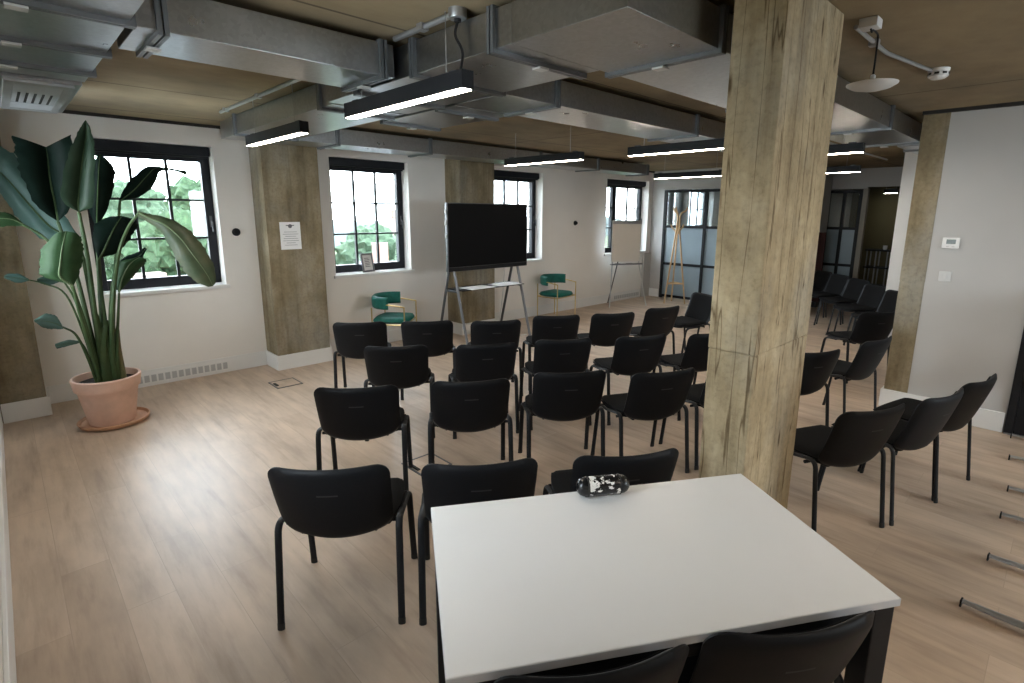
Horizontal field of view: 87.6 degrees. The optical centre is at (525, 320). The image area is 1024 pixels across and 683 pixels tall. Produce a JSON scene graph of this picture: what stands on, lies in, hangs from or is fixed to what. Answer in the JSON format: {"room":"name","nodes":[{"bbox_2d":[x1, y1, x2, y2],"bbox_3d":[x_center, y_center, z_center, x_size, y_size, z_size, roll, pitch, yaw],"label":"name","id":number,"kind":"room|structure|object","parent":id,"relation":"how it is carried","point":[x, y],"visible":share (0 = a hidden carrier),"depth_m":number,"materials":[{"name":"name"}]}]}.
{"room":"seminar room","nodes":[
{"label":"seminar room","id":0,"kind":"room"},
{"bbox_2d":[0,573,2,682],"bbox_3d":[-1.412,0.258,0.980,0.357,2.645,9.670,-11,16,-43],"label":"wall","id":1,"kind":"structure","parent":0,"point":[1,655],"depth_m":1.98,"materials":[{"name":"white paint"}]},
{"bbox_2d":[0,411,16,682],"bbox_3d":[-1.192,1.466,1.260,0.018,0.170,9.200,-11,16,-43],"label":"baseboard","id":2,"kind":"structure","parent":1,"relation":"attached to","point":[8,640],"depth_m":2.39,"materials":[{"name":"white paint"}]},
{"bbox_2d":[0,107,719,386],"bbox_3d":[0.510,-1.501,9.701,15.550,2.645,0.360,-11,16,-43],"label":"wall","id":3,"kind":"structure","parent":0,"point":[160,330],"depth_m":6.08,"materials":[{"name":"white paint"}]},
{"bbox_2d":[87,151,229,298],"bbox_3d":[-3.785,-1.043,5.464,1.160,1.485,0.375,-11,16,-43],"label":"window","id":4,"kind":"structure","parent":3,"relation":"in","point":[179,283],"depth_m":5.57,"materials":[{"name":"black paint"}]},
{"bbox_2d":[93,138,209,158],"bbox_3d":[-3.754,-1.708,5.301,1.088,0.113,0.090,-11,16,-43],"label":"roller blind","id":5,"kind":"object","parent":4,"relation":"attached to","point":[102,145],"visible":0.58,"depth_m":5.28,"materials":[{"name":"fabric"}]},
{"bbox_2d":[138,360,230,385],"bbox_3d":[-3.631,0.551,5.704,0.890,0.104,0.006,-11,16,-43],"label":"air vent","id":6,"kind":"object","parent":3,"relation":"attached to","point":[224,365],"visible":0.82,"depth_m":5.70,"materials":[{"name":"white plastic"}]},
{"bbox_2d":[0,289,639,423],"bbox_3d":[-0.965,0.090,8.039,9.970,0.170,0.370,-11,16,-43],"label":"baseboard","id":7,"kind":"structure","parent":3,"relation":"attached to","point":[37,407],"depth_m":6.13,"materials":[{"name":"white paint"}]},
{"bbox_2d":[62,110,654,172],"bbox_3d":[-0.961,-2.450,7.753,10.313,0.028,0.030,-11,16,-43],"label":"trim","id":8,"kind":"structure","parent":3,"relation":"attached to","point":[64,111],"depth_m":5.11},
{"bbox_2d":[329,157,403,170],"bbox_3d":[-2.066,-2.026,6.923,1.093,0.113,0.090,-11,16,-43],"label":"roller blind","id":9,"kind":"object","parent":3,"relation":"attached to","point":[333,161],"visible":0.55,"depth_m":6.87,"materials":[{"name":"fabric"}]},
{"bbox_2d":[329,167,414,278],"bbox_3d":[-2.096,-1.361,7.085,1.165,1.485,0.375,-11,16,-43],"label":"window","id":10,"kind":"structure","parent":3,"relation":"in","point":[393,267],"depth_m":7.21,"materials":[{"name":"black paint"}]},
{"bbox_2d":[494,170,538,179],"bbox_3d":[-0.178,-2.382,8.736,1.086,0.113,0.090,-11,16,-43],"label":"roller blind","id":11,"kind":"object","parent":3,"relation":"attached to","point":[497,173],"visible":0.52,"depth_m":8.70,"materials":[{"name":"fabric"}]},
{"bbox_2d":[494,177,543,262],"bbox_3d":[-0.208,-1.717,8.898,1.158,1.485,0.375,-11,16,-43],"label":"window","id":12,"kind":"structure","parent":3,"relation":"in","point":[506,190],"depth_m":9.06,"materials":[{"name":"glass"}]},
{"bbox_2d":[604,185,647,255],"bbox_3d":[1.983,-2.130,11.002,1.510,1.485,0.375,-11,16,-43],"label":"window","id":13,"kind":"structure","parent":3,"relation":"in","point":[624,203],"depth_m":11.00,"materials":[{"name":"glass"}]},
{"bbox_2d":[640,253,650,296],"bbox_3d":[2.621,-1.004,11.623,0.270,0.935,0.050,-11,16,-43],"label":"trim","id":14,"kind":"structure","parent":3,"relation":"attached to","point":[646,257],"depth_m":11.59,"materials":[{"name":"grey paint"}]},
{"bbox_2d":[688,189,704,225],"bbox_3d":[4.160,-2.540,13.092,1.260,1.485,0.375,-11,16,-43],"label":"window","id":15,"kind":"structure","parent":3,"relation":"in","point":[697,199],"depth_m":13.18,"materials":[{"name":"glass"}]},
{"bbox_2d":[3,295,1023,682],"bbox_3d":[3.912,0.549,6.670,15.800,0.120,10.300,-11,16,-43],"label":"floor","id":16,"kind":"structure","parent":0,"point":[143,551],"depth_m":3.00,"materials":[{"name":"brown wood"}]},
{"bbox_2d":[0,141,46,422],"bbox_3d":[-4.440,-0.472,4.474,0.330,2.645,0.375,-11,16,-43],"label":"column","id":17,"kind":"structure","parent":16,"relation":"on","point":[21,375],"depth_m":4.48,"materials":[{"name":"wood"}]},
{"bbox_2d":[77,407,149,431],"bbox_3d":[-3.513,0.842,4.570,0.504,0.044,0.504,-11,16,-43],"label":"saucer","id":18,"kind":"object","parent":16,"relation":"on","point":[142,413],"visible":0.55,"depth_m":4.47,"materials":[{"name":"ceramic"}]},
{"bbox_2d":[0,120,215,426],"bbox_3d":[-3.387,-0.350,4.394,1.393,2.423,0.817,-8,14,-35],"label":"potted plant","id":19,"kind":"object","parent":18,"relation":"on","point":[41,184],"visible":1,"depth_m":4.29,"materials":[{"name":"green plant"}]},
{"bbox_2d":[248,143,329,355],"bbox_3d":[-2.698,-0.800,6.146,0.612,2.645,0.375,-11,16,-43],"label":"column","id":20,"kind":"structure","parent":16,"relation":"on","point":[284,178],"depth_m":5.99,"materials":[{"name":"wood"}]},
{"bbox_2d":[279,222,301,249],"bbox_3d":[-2.607,-0.945,5.932,0.224,0.300,0.003,-11,16,-43],"label":"paper notice","id":21,"kind":"object","parent":20,"relation":"attached to","point":[290,233],"visible":1,"depth_m":5.93,"materials":[{"name":"paper"}]},
{"bbox_2d":[267,464,417,630],"bbox_3d":[-0.814,0.914,2.438,0.552,0.790,0.574,-1,12,-4],"label":"chair","id":22,"kind":"object","parent":16,"relation":"on","point":[348,502],"visible":1,"depth_m":2.19,"materials":[{"name":"plastic"}]},
{"bbox_2d":[333,321,390,387],"bbox_3d":[-1.562,0.347,5.204,0.552,0.790,0.574,-1,12,-8],"label":"chair","id":23,"kind":"object","parent":16,"relation":"on","point":[351,339],"visible":0.7,"depth_m":4.94,"materials":[{"name":"black fabric"}]},
{"bbox_2d":[314,385,412,490],"bbox_3d":[-1.024,0.716,3.409,0.552,0.790,0.574,-1,12,-8],"label":"chair","id":24,"kind":"object","parent":16,"relation":"on","point":[366,413],"visible":0.98,"depth_m":3.16,"materials":[{"name":"black fabric"}]},
{"bbox_2d":[371,291,416,325],"bbox_3d":[-1.716,0.016,6.950,0.517,0.738,0.574,1,12,3],"label":"velvet armchair","id":25,"kind":"object","parent":16,"relation":"on","point":[381,300],"visible":0.91,"depth_m":6.76,"materials":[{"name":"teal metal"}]},
{"bbox_2d":[364,345,434,440],"bbox_3d":[-1.015,0.523,4.355,0.552,0.790,0.574,-1,12,-7],"label":"chair","id":26,"kind":"object","parent":16,"relation":"on","point":[403,367],"visible":0.94,"depth_m":4.09,"materials":[{"name":"plastic"}]},
{"bbox_2d":[401,454,451,475],"bbox_3d":[-0.708,1.026,3.839,0.260,0.012,0.260,-11,16,-43],"label":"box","id":27,"kind":"object","parent":16,"relation":"on","point":[420,462],"visible":0.45,"depth_m":3.86,"materials":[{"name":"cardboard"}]},
{"bbox_2d":[400,320,455,399],"bbox_3d":[-0.955,0.336,5.280,0.552,0.790,0.574,-1,12,-8],"label":"chair","id":28,"kind":"object","parent":16,"relation":"on","point":[437,336],"visible":0.75,"depth_m":5.01,"materials":[{"name":"black fabric"}]},
{"bbox_2d":[445,159,494,323],"bbox_3d":[-0.819,-1.154,7.951,0.630,2.645,0.375,-11,16,-43],"label":"column","id":29,"kind":"structure","parent":16,"relation":"on","point":[465,181],"depth_m":7.78,"materials":[{"name":"wood"}]},
{"bbox_2d":[428,378,513,463],"bbox_3d":[-0.369,0.693,3.540,0.552,0.790,0.574,-2,12,-9],"label":"chair","id":30,"kind":"object","parent":16,"relation":"on","point":[475,406],"visible":0.98,"depth_m":3.29,"materials":[{"name":"black fabric"}]},
{"bbox_2d":[418,458,537,625],"bbox_3d":[-0.221,0.908,2.488,0.552,0.790,0.574,-1,12,-8],"label":"chair","id":31,"kind":"object","parent":16,"relation":"on","point":[442,484],"visible":0.52,"depth_m":2.19,"materials":[{"name":"black fabric"}]},
{"bbox_2d":[448,342,518,438],"bbox_3d":[-0.352,0.512,4.431,0.552,0.790,0.574,-2,12,-13],"label":"chair","id":32,"kind":"object","parent":16,"relation":"on","point":[492,361],"visible":0.84,"depth_m":4.17,"materials":[{"name":"plastic"}]},
{"bbox_2d":[440,202,530,344],"bbox_3d":[-0.562,-0.666,7.439,1.434,1.895,0.713,-11,16,-43],"label":"display screen","id":33,"kind":"object","parent":16,"relation":"on","point":[478,236],"visible":0.84,"depth_m":7.22,"materials":[{"name":"grey metal"}]},
{"bbox_2d":[448,281,523,291],"bbox_3d":[-0.534,-0.484,7.441,1.120,0.014,0.340,-11,16,-43],"label":"shelf","id":34,"kind":"object","parent":33,"relation":"attached to","point":[454,289],"depth_m":7.33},
{"bbox_2d":[467,319,521,381],"bbox_3d":[-0.326,0.332,5.318,0.552,0.790,0.574,-2,12,-12],"label":"chair","id":35,"kind":"object","parent":16,"relation":"on","point":[482,332],"visible":0.51,"depth_m":5.03,"materials":[{"name":"black fabric"}]},
{"bbox_2d":[522,314,579,390],"bbox_3d":[0.269,0.281,5.590,0.552,0.790,0.574,-2,12,-10],"label":"chair","id":36,"kind":"object","parent":16,"relation":"on","point":[565,327],"visible":0.64,"depth_m":5.31,"materials":[{"name":"black fabric"}]},
{"bbox_2d":[519,337,591,430],"bbox_3d":[0.261,0.481,4.605,0.552,0.790,0.574,-2,12,-12],"label":"chair","id":37,"kind":"object","parent":16,"relation":"on","point":[572,355],"visible":0.88,"depth_m":4.34,"materials":[{"name":"plastic"}]},
{"bbox_2d":[537,274,575,315],"bbox_3d":[0.517,-0.419,9.168,0.517,0.738,0.574,9,14,37],"label":"velvet armchair","id":38,"kind":"object","parent":16,"relation":"on","point":[545,279],"visible":1,"depth_m":9.08,"materials":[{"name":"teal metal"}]},
{"bbox_2d":[518,370,605,457],"bbox_3d":[0.254,0.659,3.730,0.552,0.790,0.574,-1,12,-8],"label":"chair","id":39,"kind":"object","parent":16,"relation":"on","point":[555,396],"visible":0.97,"depth_m":3.48,"materials":[{"name":"plastic"}]},
{"bbox_2d":[494,644,688,682],"bbox_3d":[0.113,1.107,1.518,0.552,0.790,0.574,-2,12,-12],"label":"chair","id":40,"kind":"object","parent":16,"relation":"on","point":[666,665],"visible":0.38,"depth_m":1.20,"materials":[{"name":"plastic"}]},
{"bbox_2d":[577,312,634,378],"bbox_3d":[0.841,0.256,5.731,0.552,0.790,0.574,-3,12,-15],"label":"chair","id":41,"kind":"object","parent":16,"relation":"on","point":[605,329],"visible":0.79,"depth_m":5.46,"materials":[{"name":"black fabric"}]},
{"bbox_2d":[543,448,678,494],"bbox_3d":[0.395,0.894,2.577,0.552,0.790,0.574,-2,12,-11],"label":"chair","id":42,"kind":"object","parent":16,"relation":"on","point":[656,467],"visible":0.39,"depth_m":2.27,"materials":[{"name":"black fabric"}]},
{"bbox_2d":[607,220,646,307],"bbox_3d":[1.919,-1.126,10.435,0.840,1.644,0.522,-4,12,-19],"label":"easel","id":43,"kind":"object","parent":16,"relation":"on","point":[626,235],"visible":1,"depth_m":10.26,"materials":[{"name":"white plastic"}]},
{"bbox_2d":[589,334,666,425],"bbox_3d":[0.905,0.457,4.743,0.552,0.790,0.574,-3,12,-18],"label":"chair","id":44,"kind":"object","parent":16,"relation":"on","point":[639,354],"visible":0.95,"depth_m":4.49,"materials":[{"name":"plastic"}]},
{"bbox_2d":[590,367,694,472],"bbox_3d":[0.834,0.658,3.754,0.552,0.790,0.574,-3,12,-18],"label":"chair","id":45,"kind":"object","parent":16,"relation":"on","point":[650,396],"visible":0.99,"depth_m":3.52,"materials":[{"name":"black fabric"}]},
{"bbox_2d":[630,305,679,370],"bbox_3d":[1.396,0.190,6.076,0.552,0.790,0.574,-6,13,-28],"label":"chair","id":46,"kind":"object","parent":16,"relation":"on","point":[656,321],"visible":0.79,"depth_m":5.82,"materials":[{"name":"black fabric"}]},
{"bbox_2d":[431,474,900,682],"bbox_3d":[0.348,1.081,1.770,1.250,0.741,0.738,-2,12,-12],"label":"meeting table","id":47,"kind":"object","parent":16,"relation":"on","point":[569,583],"visible":0.86,"depth_m":1.55,"materials":[{"name":"white laminate"}]},
{"bbox_2d":[576,473,628,496],"bbox_3d":[0.291,0.617,2.004,0.202,0.075,0.074,-2,12,-10],"label":"speaker","id":48,"kind":"object","parent":47,"relation":"on","point":[611,484],"visible":1,"depth_m":1.98},
{"bbox_2d":[663,207,687,303],"bbox_3d":[3.055,-1.299,10.657,0.411,1.906,0.431,6,13,25],"label":"coat stand","id":49,"kind":"object","parent":16,"relation":"on","point":[677,231],"visible":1,"depth_m":10.62,"materials":[{"name":"brown wood"}]},
{"bbox_2d":[652,334,708,420],"bbox_3d":[1.518,0.436,4.868,0.552,0.790,0.574,-4,12,-22],"label":"chair","id":50,"kind":"object","parent":16,"relation":"on","point":[695,355],"visible":0.52,"depth_m":4.62,"materials":[{"name":"black fabric"}]},
{"bbox_2d":[659,380,705,469],"bbox_3d":[1.397,0.620,3.961,0.552,0.790,0.574,-4,12,-19],"label":"chair","id":51,"kind":"object","parent":16,"relation":"on","point":[696,395],"visible":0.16,"depth_m":3.78,"materials":[{"name":"plastic"}]},
{"bbox_2d":[674,292,711,352],"bbox_3d":[2.038,0.067,6.701,0.574,0.790,0.552,-4,12,-20],"label":"chair","id":52,"kind":"object","parent":16,"relation":"on","point":[698,312],"visible":0.8,"depth_m":6.67,"materials":[{"name":"black fabric"}]},
{"bbox_2d":[699,0,843,508],"bbox_3d":[1.101,-0.028,2.473,0.623,2.645,0.210,-11,16,-43],"label":"column","id":53,"kind":"structure","parent":16,"relation":"on","point":[784,60],"depth_m":2.24,"materials":[{"name":"wood"}]},
{"bbox_2d":[678,610,874,682],"bbox_3d":[0.639,1.086,1.639,0.552,0.790,0.574,-2,12,-10],"label":"chair","id":54,"kind":"object","parent":16,"relation":"on","point":[819,655],"visible":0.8,"depth_m":1.32,"materials":[{"name":"black plastic"}]},
{"bbox_2d":[811,232,826,307],"bbox_3d":[5.703,-0.994,10.403,0.300,1.440,0.150,-11,16,-43],"label":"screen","id":55,"kind":"object","parent":16,"relation":"on","point":[822,235],"visible":0.56,"depth_m":10.32,"materials":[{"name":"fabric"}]},
{"bbox_2d":[800,349,839,425],"bbox_3d":[2.100,0.562,4.268,0.552,0.790,0.574,-3,12,-17],"label":"chair","id":56,"kind":"object","parent":16,"relation":"on","point":[818,367],"visible":0.5,"depth_m":4.01,"materials":[{"name":"black plastic"}]},
{"bbox_2d":[812,274,849,323],"bbox_3d":[5.072,-0.386,9.032,0.574,0.790,0.552,-1,12,-4],"label":"chair","id":57,"kind":"object","parent":16,"relation":"on","point":[835,287],"visible":0.82,"depth_m":8.95,"materials":[{"name":"black plastic"}]},
{"bbox_2d":[813,278,869,330],"bbox_3d":[5.022,-0.265,8.437,0.574,0.790,0.552,-1,12,-4],"label":"chair","id":58,"kind":"object","parent":16,"relation":"on","point":[853,289],"visible":0.73,"depth_m":8.43,"materials":[{"name":"black plastic"}]},
{"bbox_2d":[793,403,904,531],"bbox_3d":[1.768,0.795,3.111,0.552,0.790,0.574,-4,12,-19],"label":"chair","id":59,"kind":"object","parent":16,"relation":"on","point":[855,438],"visible":0.95,"depth_m":2.87,"materials":[{"name":"black plastic"}]},
{"bbox_2d":[826,283,885,332],"bbox_3d":[4.856,-0.132,7.774,0.574,0.790,0.552,-1,12,-4],"label":"chair","id":60,"kind":"object","parent":16,"relation":"on","point":[870,298],"visible":0.9,"depth_m":7.75,"materials":[{"name":"black plastic"}]},
{"bbox_2d":[822,336,891,412],"bbox_3d":[2.776,0.487,4.657,0.552,0.790,0.574,-7,14,-32],"label":"chair","id":61,"kind":"object","parent":16,"relation":"on","point":[869,354],"visible":0.79,"depth_m":4.41,"materials":[{"name":"black plastic"}]},
{"bbox_2d":[820,312,894,383],"bbox_3d":[3.675,0.244,5.886,0.552,0.790,0.574,-2,12,-10],"label":"chair","id":62,"kind":"object","parent":16,"relation":"on","point":[869,326],"visible":0.92,"depth_m":5.64,"materials":[{"name":"black plastic"}]},
{"bbox_2d":[843,290,897,345],"bbox_3d":[4.712,0.004,7.104,0.574,0.790,0.552,-1,12,-4],"label":"chair","id":63,"kind":"object","parent":16,"relation":"on","point":[888,302],"visible":0.23,"depth_m":7.20,"materials":[{"name":"black plastic"}]},
{"bbox_2d":[863,249,890,285],"bbox_3d":[7.297,-0.938,11.086,0.360,1.080,0.460,-11,16,-43],"label":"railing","id":64,"kind":"object","parent":16,"relation":"on","point":[869,266],"visible":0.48,"depth_m":11.01,"materials":[{"name":"black metal"}]},
{"bbox_2d":[818,388,963,525],"bbox_3d":[2.279,0.754,3.328,0.552,0.790,0.574,-6,13,-29],"label":"chair","id":65,"kind":"object","parent":16,"relation":"on","point":[930,415],"visible":0.71,"depth_m":3.08,"materials":[{"name":"black plastic"}]},
{"bbox_2d":[884,112,950,392],"bbox_3d":[3.516,-0.486,4.808,0.147,2.645,0.188,-11,16,-43],"label":"column","id":66,"kind":"structure","parent":16,"relation":"on","point":[935,127],"depth_m":4.72,"materials":[{"name":"wood"}]},
{"bbox_2d":[857,373,996,500],"bbox_3d":[2.728,0.700,3.610,0.552,0.790,0.574,-7,13,-31],"label":"chair","id":67,"kind":"object","parent":16,"relation":"on","point":[975,394],"visible":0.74,"depth_m":3.37,"materials":[{"name":"black plastic"}]},
{"bbox_2d":[959,552,1023,629],"bbox_3d":[2.409,0.748,2.328,0.735,1.200,0.548,-9,15,-38],"label":"table","id":68,"kind":"object","parent":16,"relation":"on","point":[1017,623],"visible":1,"depth_m":2.42,"materials":[{"name":"grey metal"}]},
{"bbox_2d":[65,0,1023,170],"bbox_3d":[3.930,-2.175,6.117,15.800,0.150,10.300,-11,16,-43],"label":"ceiling","id":69,"kind":"structure","parent":0,"point":[981,41],"depth_m":3.49,"materials":[{"name":"wood"}]},
{"bbox_2d":[0,0,144,113],"bbox_3d":[-2.080,-1.202,2.142,0.646,0.196,3.860,-11,16,-43],"label":"air duct","id":70,"kind":"object","parent":69,"relation":"attached to","point":[48,48],"visible":1,"depth_m":2.19,"materials":[{"name":"metal"}]},
{"bbox_2d":[117,0,393,92],"bbox_3d":[-1.200,-1.266,2.487,1.090,0.196,0.436,-11,16,-43],"label":"air duct","id":71,"kind":"object","parent":69,"relation":"attached to","point":[210,32],"visible":0.92,"depth_m":2.34,"materials":[{"name":"metal"}]},
{"bbox_2d":[219,79,300,113],"bbox_3d":[-1.841,-1.667,3.864,0.044,0.036,2.430,-11,16,-43],"label":"conduit","id":72,"kind":"object","parent":69,"relation":"attached to","point":[290,82],"visible":0.67,"depth_m":4.01,"materials":[{"name":"grey metal"}]},
{"bbox_2d":[245,90,308,146],"bbox_3d":[-1.894,-1.533,4.003,0.064,0.345,1.100,-11,16,-43],"label":"lamp","id":73,"kind":"object","parent":69,"relation":"hanging from","point":[299,127],"visible":0.94,"depth_m":3.90,"materials":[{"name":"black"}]},
{"bbox_2d":[247,132,307,146],"bbox_3d":[-1.895,-1.370,4.036,0.054,0.012,1.088,-11,16,-43],"label":"diffuser","id":74,"kind":"object","parent":73,"relation":"attached to","point":[281,135],"depth_m":3.99,"materials":[{"name":"white"}]},
{"bbox_2d":[232,83,403,141],"bbox_3d":[-1.726,-1.630,4.258,0.561,0.196,1.950,-11,16,-43],"label":"air duct","id":75,"kind":"object","parent":69,"relation":"attached to","point":[311,105],"visible":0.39,"depth_m":4.00,"materials":[{"name":"metal"}]},
{"bbox_2d":[344,11,473,118],"bbox_3d":[-0.629,-1.252,2.661,0.064,0.345,1.090,-11,16,-43],"label":"lamp","id":76,"kind":"object","parent":69,"relation":"hanging from","point":[457,81],"visible":0.97,"depth_m":2.55,"materials":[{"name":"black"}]},
{"bbox_2d":[346,88,471,118],"bbox_3d":[-0.630,-1.088,2.694,0.054,0.012,1.078,-11,16,-43],"label":"diffuser","id":77,"kind":"object","parent":76,"relation":"attached to","point":[434,93],"depth_m":2.62,"materials":[{"name":"white"}]},
{"bbox_2d":[393,13,448,41],"bbox_3d":[-0.482,-1.383,2.512,0.044,0.036,0.495,-11,16,-43],"label":"conduit","id":78,"kind":"object","parent":69,"relation":"attached to","point":[422,27],"visible":0.94,"depth_m":2.50,"materials":[{"name":"grey metal"}]},
{"bbox_2d":[220,117,649,176],"bbox_3d":[-0.364,-2.225,7.235,6.690,0.196,0.471,-11,16,-43],"label":"air duct","id":79,"kind":"object","parent":69,"relation":"attached to","point":[343,139],"visible":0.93,"depth_m":6.29,"materials":[{"name":"metal"}]},
{"bbox_2d":[380,103,503,131],"bbox_3d":[-0.602,-1.554,3.921,0.536,0.196,0.935,-11,16,-43],"label":"air duct","id":80,"kind":"object","parent":69,"relation":"attached to","point":[453,115],"visible":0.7,"depth_m":3.88,"materials":[{"name":"metal"}]},
{"bbox_2d":[326,2,598,113],"bbox_3d":[-0.444,-1.355,2.947,0.616,0.196,1.698,-11,16,-43],"label":"air duct","id":81,"kind":"object","parent":69,"relation":"attached to","point":[499,66],"visible":0.58,"depth_m":2.54,"materials":[{"name":"metal"}]},
{"bbox_2d":[504,134,583,165],"bbox_3d":[0.176,-1.868,5.723,0.064,0.345,1.130,-11,16,-43],"label":"lamp","id":82,"kind":"object","parent":69,"relation":"hanging from","point":[574,155],"visible":1,"depth_m":5.67,"materials":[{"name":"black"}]},
{"bbox_2d":[507,159,580,165],"bbox_3d":[0.175,-1.705,5.756,0.054,0.012,1.118,-11,16,-43],"label":"diffuser","id":83,"kind":"object","parent":82,"relation":"attached to","point":[533,161],"depth_m":5.78,"materials":[{"name":"white"}]},
{"bbox_2d":[455,79,724,151],"bbox_3d":[1.642,-1.775,5.085,5.395,0.196,0.496,-11,16,-43],"label":"air duct","id":84,"kind":"object","parent":69,"relation":"attached to","point":[557,101],"visible":0.53,"depth_m":3.83,"materials":[{"name":"metal"}]},
{"bbox_2d":[627,138,723,156],"bbox_3d":[1.369,-1.629,4.586,0.064,0.345,1.120,-11,16,-43],"label":"lamp","id":85,"kind":"object","parent":69,"relation":"hanging from","point":[711,144],"visible":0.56,"depth_m":4.63,"materials":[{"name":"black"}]},
{"bbox_2d":[630,148,723,156],"bbox_3d":[1.368,-1.466,4.619,0.054,0.012,1.108,-11,16,-43],"label":"diffuser","id":86,"kind":"object","parent":85,"relation":"attached to","point":[666,150],"depth_m":4.70,"materials":[{"name":"white"}]},
{"bbox_2d":[654,153,721,178],"bbox_3d":[2.416,-2.283,7.840,0.064,0.345,1.160,-11,16,-43],"label":"lamp","id":87,"kind":"object","parent":69,"relation":"hanging from","point":[716,172],"visible":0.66,"depth_m":7.84,"materials":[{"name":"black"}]},
{"bbox_2d":[512,0,922,147],"bbox_3d":[1.840,-1.469,3.586,4.752,0.196,0.601,-11,16,-43],"label":"air duct","id":88,"kind":"object","parent":69,"relation":"attached to","point":[682,47],"visible":0.65,"depth_m":2.21,"materials":[{"name":"metal"}]},
{"bbox_2d":[828,138,865,154],"bbox_3d":[2.493,-1.592,4.931,0.064,0.150,1.120,-11,16,-43],"label":"lamp","id":89,"kind":"object","parent":88,"relation":"hanging from","point":[851,147],"visible":0.41,"depth_m":4.61,"materials":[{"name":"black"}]},
{"bbox_2d":[846,15,898,91],"bbox_3d":[1.618,-1.221,2.469,0.221,0.296,0.212,-11,16,-43],"label":"lamp","id":90,"kind":"object","parent":69,"relation":"hanging from","point":[873,23],"visible":1,"depth_m":2.43,"materials":[{"name":"metal"}]},
{"bbox_2d":[854,25,932,71],"bbox_3d":[1.972,-1.438,2.861,1.176,0.036,0.067,-9,15,-39],"label":"conduit","id":91,"kind":"object","parent":69,"relation":"attached to","point":[871,42],"visible":0.89,"depth_m":2.82,"materials":[{"name":"grey metal"}]},
{"bbox_2d":[649,168,721,296],"bbox_3d":[3.769,-1.658,10.582,0.120,2.645,2.920,-11,16,-43],"label":"wall","id":92,"kind":"structure","parent":0,"point":[659,185],"depth_m":11.30,"materials":[{"name":"grey paint"}]},
{"bbox_2d":[659,189,719,299],"bbox_3d":[3.792,-1.445,10.514,0.060,2.255,2.490,-11,16,-43],"label":"window","id":93,"kind":"structure","parent":92,"relation":"in","point":[698,243],"depth_m":10.96,"materials":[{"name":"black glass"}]},
{"bbox_2d":[819,167,902,232],"bbox_3d":[6.392,-1.825,11.490,3.162,2.645,4.533,1,12,4],"label":"wall","id":94,"kind":"structure","parent":0,"point":[885,176],"depth_m":10.43,"materials":[{"name":"grey paint"}]},
{"bbox_2d":[819,190,863,300],"bbox_3d":[6.265,-1.458,10.675,0.060,2.250,0.620,-11,16,-43],"label":"window","id":95,"kind":"structure","parent":94,"relation":"in","point":[841,242],"depth_m":10.61,"materials":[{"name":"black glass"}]},
{"bbox_2d":[852,188,869,277],"bbox_3d":[6.522,-1.417,10.429,0.100,2.270,0.085,-11,16,-43],"label":"trim","id":96,"kind":"structure","parent":94,"relation":"attached to","point":[866,192],"depth_m":10.34,"materials":[{"name":"beige paint"}]},
{"bbox_2d":[848,186,899,284],"bbox_3d":[8.073,-1.713,10.999,0.100,2.645,2.600,-11,16,-43],"label":"wall","id":97,"kind":"structure","parent":0,"point":[882,208],"depth_m":11.44,"materials":[{"name":"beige paint"}]},
{"bbox_2d":[886,152,917,336],"bbox_3d":[5.589,-0.876,6.794,0.150,2.645,1.545,-11,16,-43],"label":"wall","id":98,"kind":"structure","parent":0,"point":[910,160],"depth_m":7.16,"materials":[{"name":"white paint"}]},
{"bbox_2d":[907,105,1023,432],"bbox_3d":[4.992,-0.177,3.334,0.140,2.645,4.033,-11,16,-43],"label":"wall","id":99,"kind":"structure","parent":0,"point":[970,328],"depth_m":4.44,"materials":[{"name":"grey paint"}]},
{"bbox_2d":[878,386,1005,431],"bbox_3d":[3.740,0.775,4.823,0.182,0.170,0.890,-11,16,-43],"label":"baseboard","id":100,"kind":"structure","parent":99,"relation":"attached to","point":[988,419],"depth_m":4.56,"materials":[{"name":"white paint"}]},
{"bbox_2d":[922,101,1023,114],"bbox_3d":[4.856,-1.465,3.099,0.030,0.028,4.175,-11,16,-43],"label":"trim","id":101,"kind":"structure","parent":99,"relation":"attached to","point":[1019,103],"depth_m":4.31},
{"bbox_2d":[1003,329,1023,435],"bbox_3d":[4.358,-0.160,3.845,0.069,2.400,1.052,-11,16,-43],"label":"door","id":102,"kind":"structure","parent":99,"relation":"in","point":[1018,429],"depth_m":4.37,"materials":[{"name":"grey metal"}]},
{"label":"outside","id":103,"kind":"structure","parent":0,"visible":0},
{"bbox_3d":[-50.619,-16.987,136.812,360.000,0.300,252.800,-11,16,-43],"label":"lawn","id":104,"kind":"structure","parent":103,"visible":0},
{"bbox_2d":[104,179,181,237],"bbox_3d":[-25.565,-3.169,36.861,7.439,12.775,6.260,3,12,11],"label":"tree","id":105,"kind":"object","parent":104,"relation":"on","point":[146,206],"visible":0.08,"depth_m":34.54,"materials":[{"name":"green plant"}]},
{"bbox_2d":[104,208,208,279],"bbox_3d":[-15.798,0.201,25.396,6.572,10.866,4.682,-11,16,-43],"label":"tree","id":106,"kind":"object","parent":104,"relation":"on","point":[159,256],"visible":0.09,"depth_m":23.36,"materials":[{"name":"green plant"}]},
{"bbox_2d":[163,175,201,218],"bbox_3d":[-34.162,-7.900,56.444,10.987,14.130,9.828,-11,16,-43],"label":"tree","id":107,"kind":"object","parent":104,"relation":"on","point":[185,187],"visible":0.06,"depth_m":53.01,"materials":[{"name":"green plant"}]},
{"bbox_2d":[335,223,396,264],"bbox_3d":[-12.829,-3.297,44.929,9.721,9.983,6.650,-11,16,-43],"label":"tree","id":108,"kind":"object","parent":104,"relation":"on","point":[345,252],"visible":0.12,"depth_m":42.33,"materials":[{"name":"green plant"}]},
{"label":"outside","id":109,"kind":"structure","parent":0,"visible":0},
{"bbox_2d":[333,219,378,246],"bbox_3d":[-65.315,-30.086,171.405,310.000,11.403,30.000,-11,16,-43],"label":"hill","id":110,"kind":"structure","parent":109,"point":[340,226],"depth_m":167.98,"materials":[{"name":"white"}]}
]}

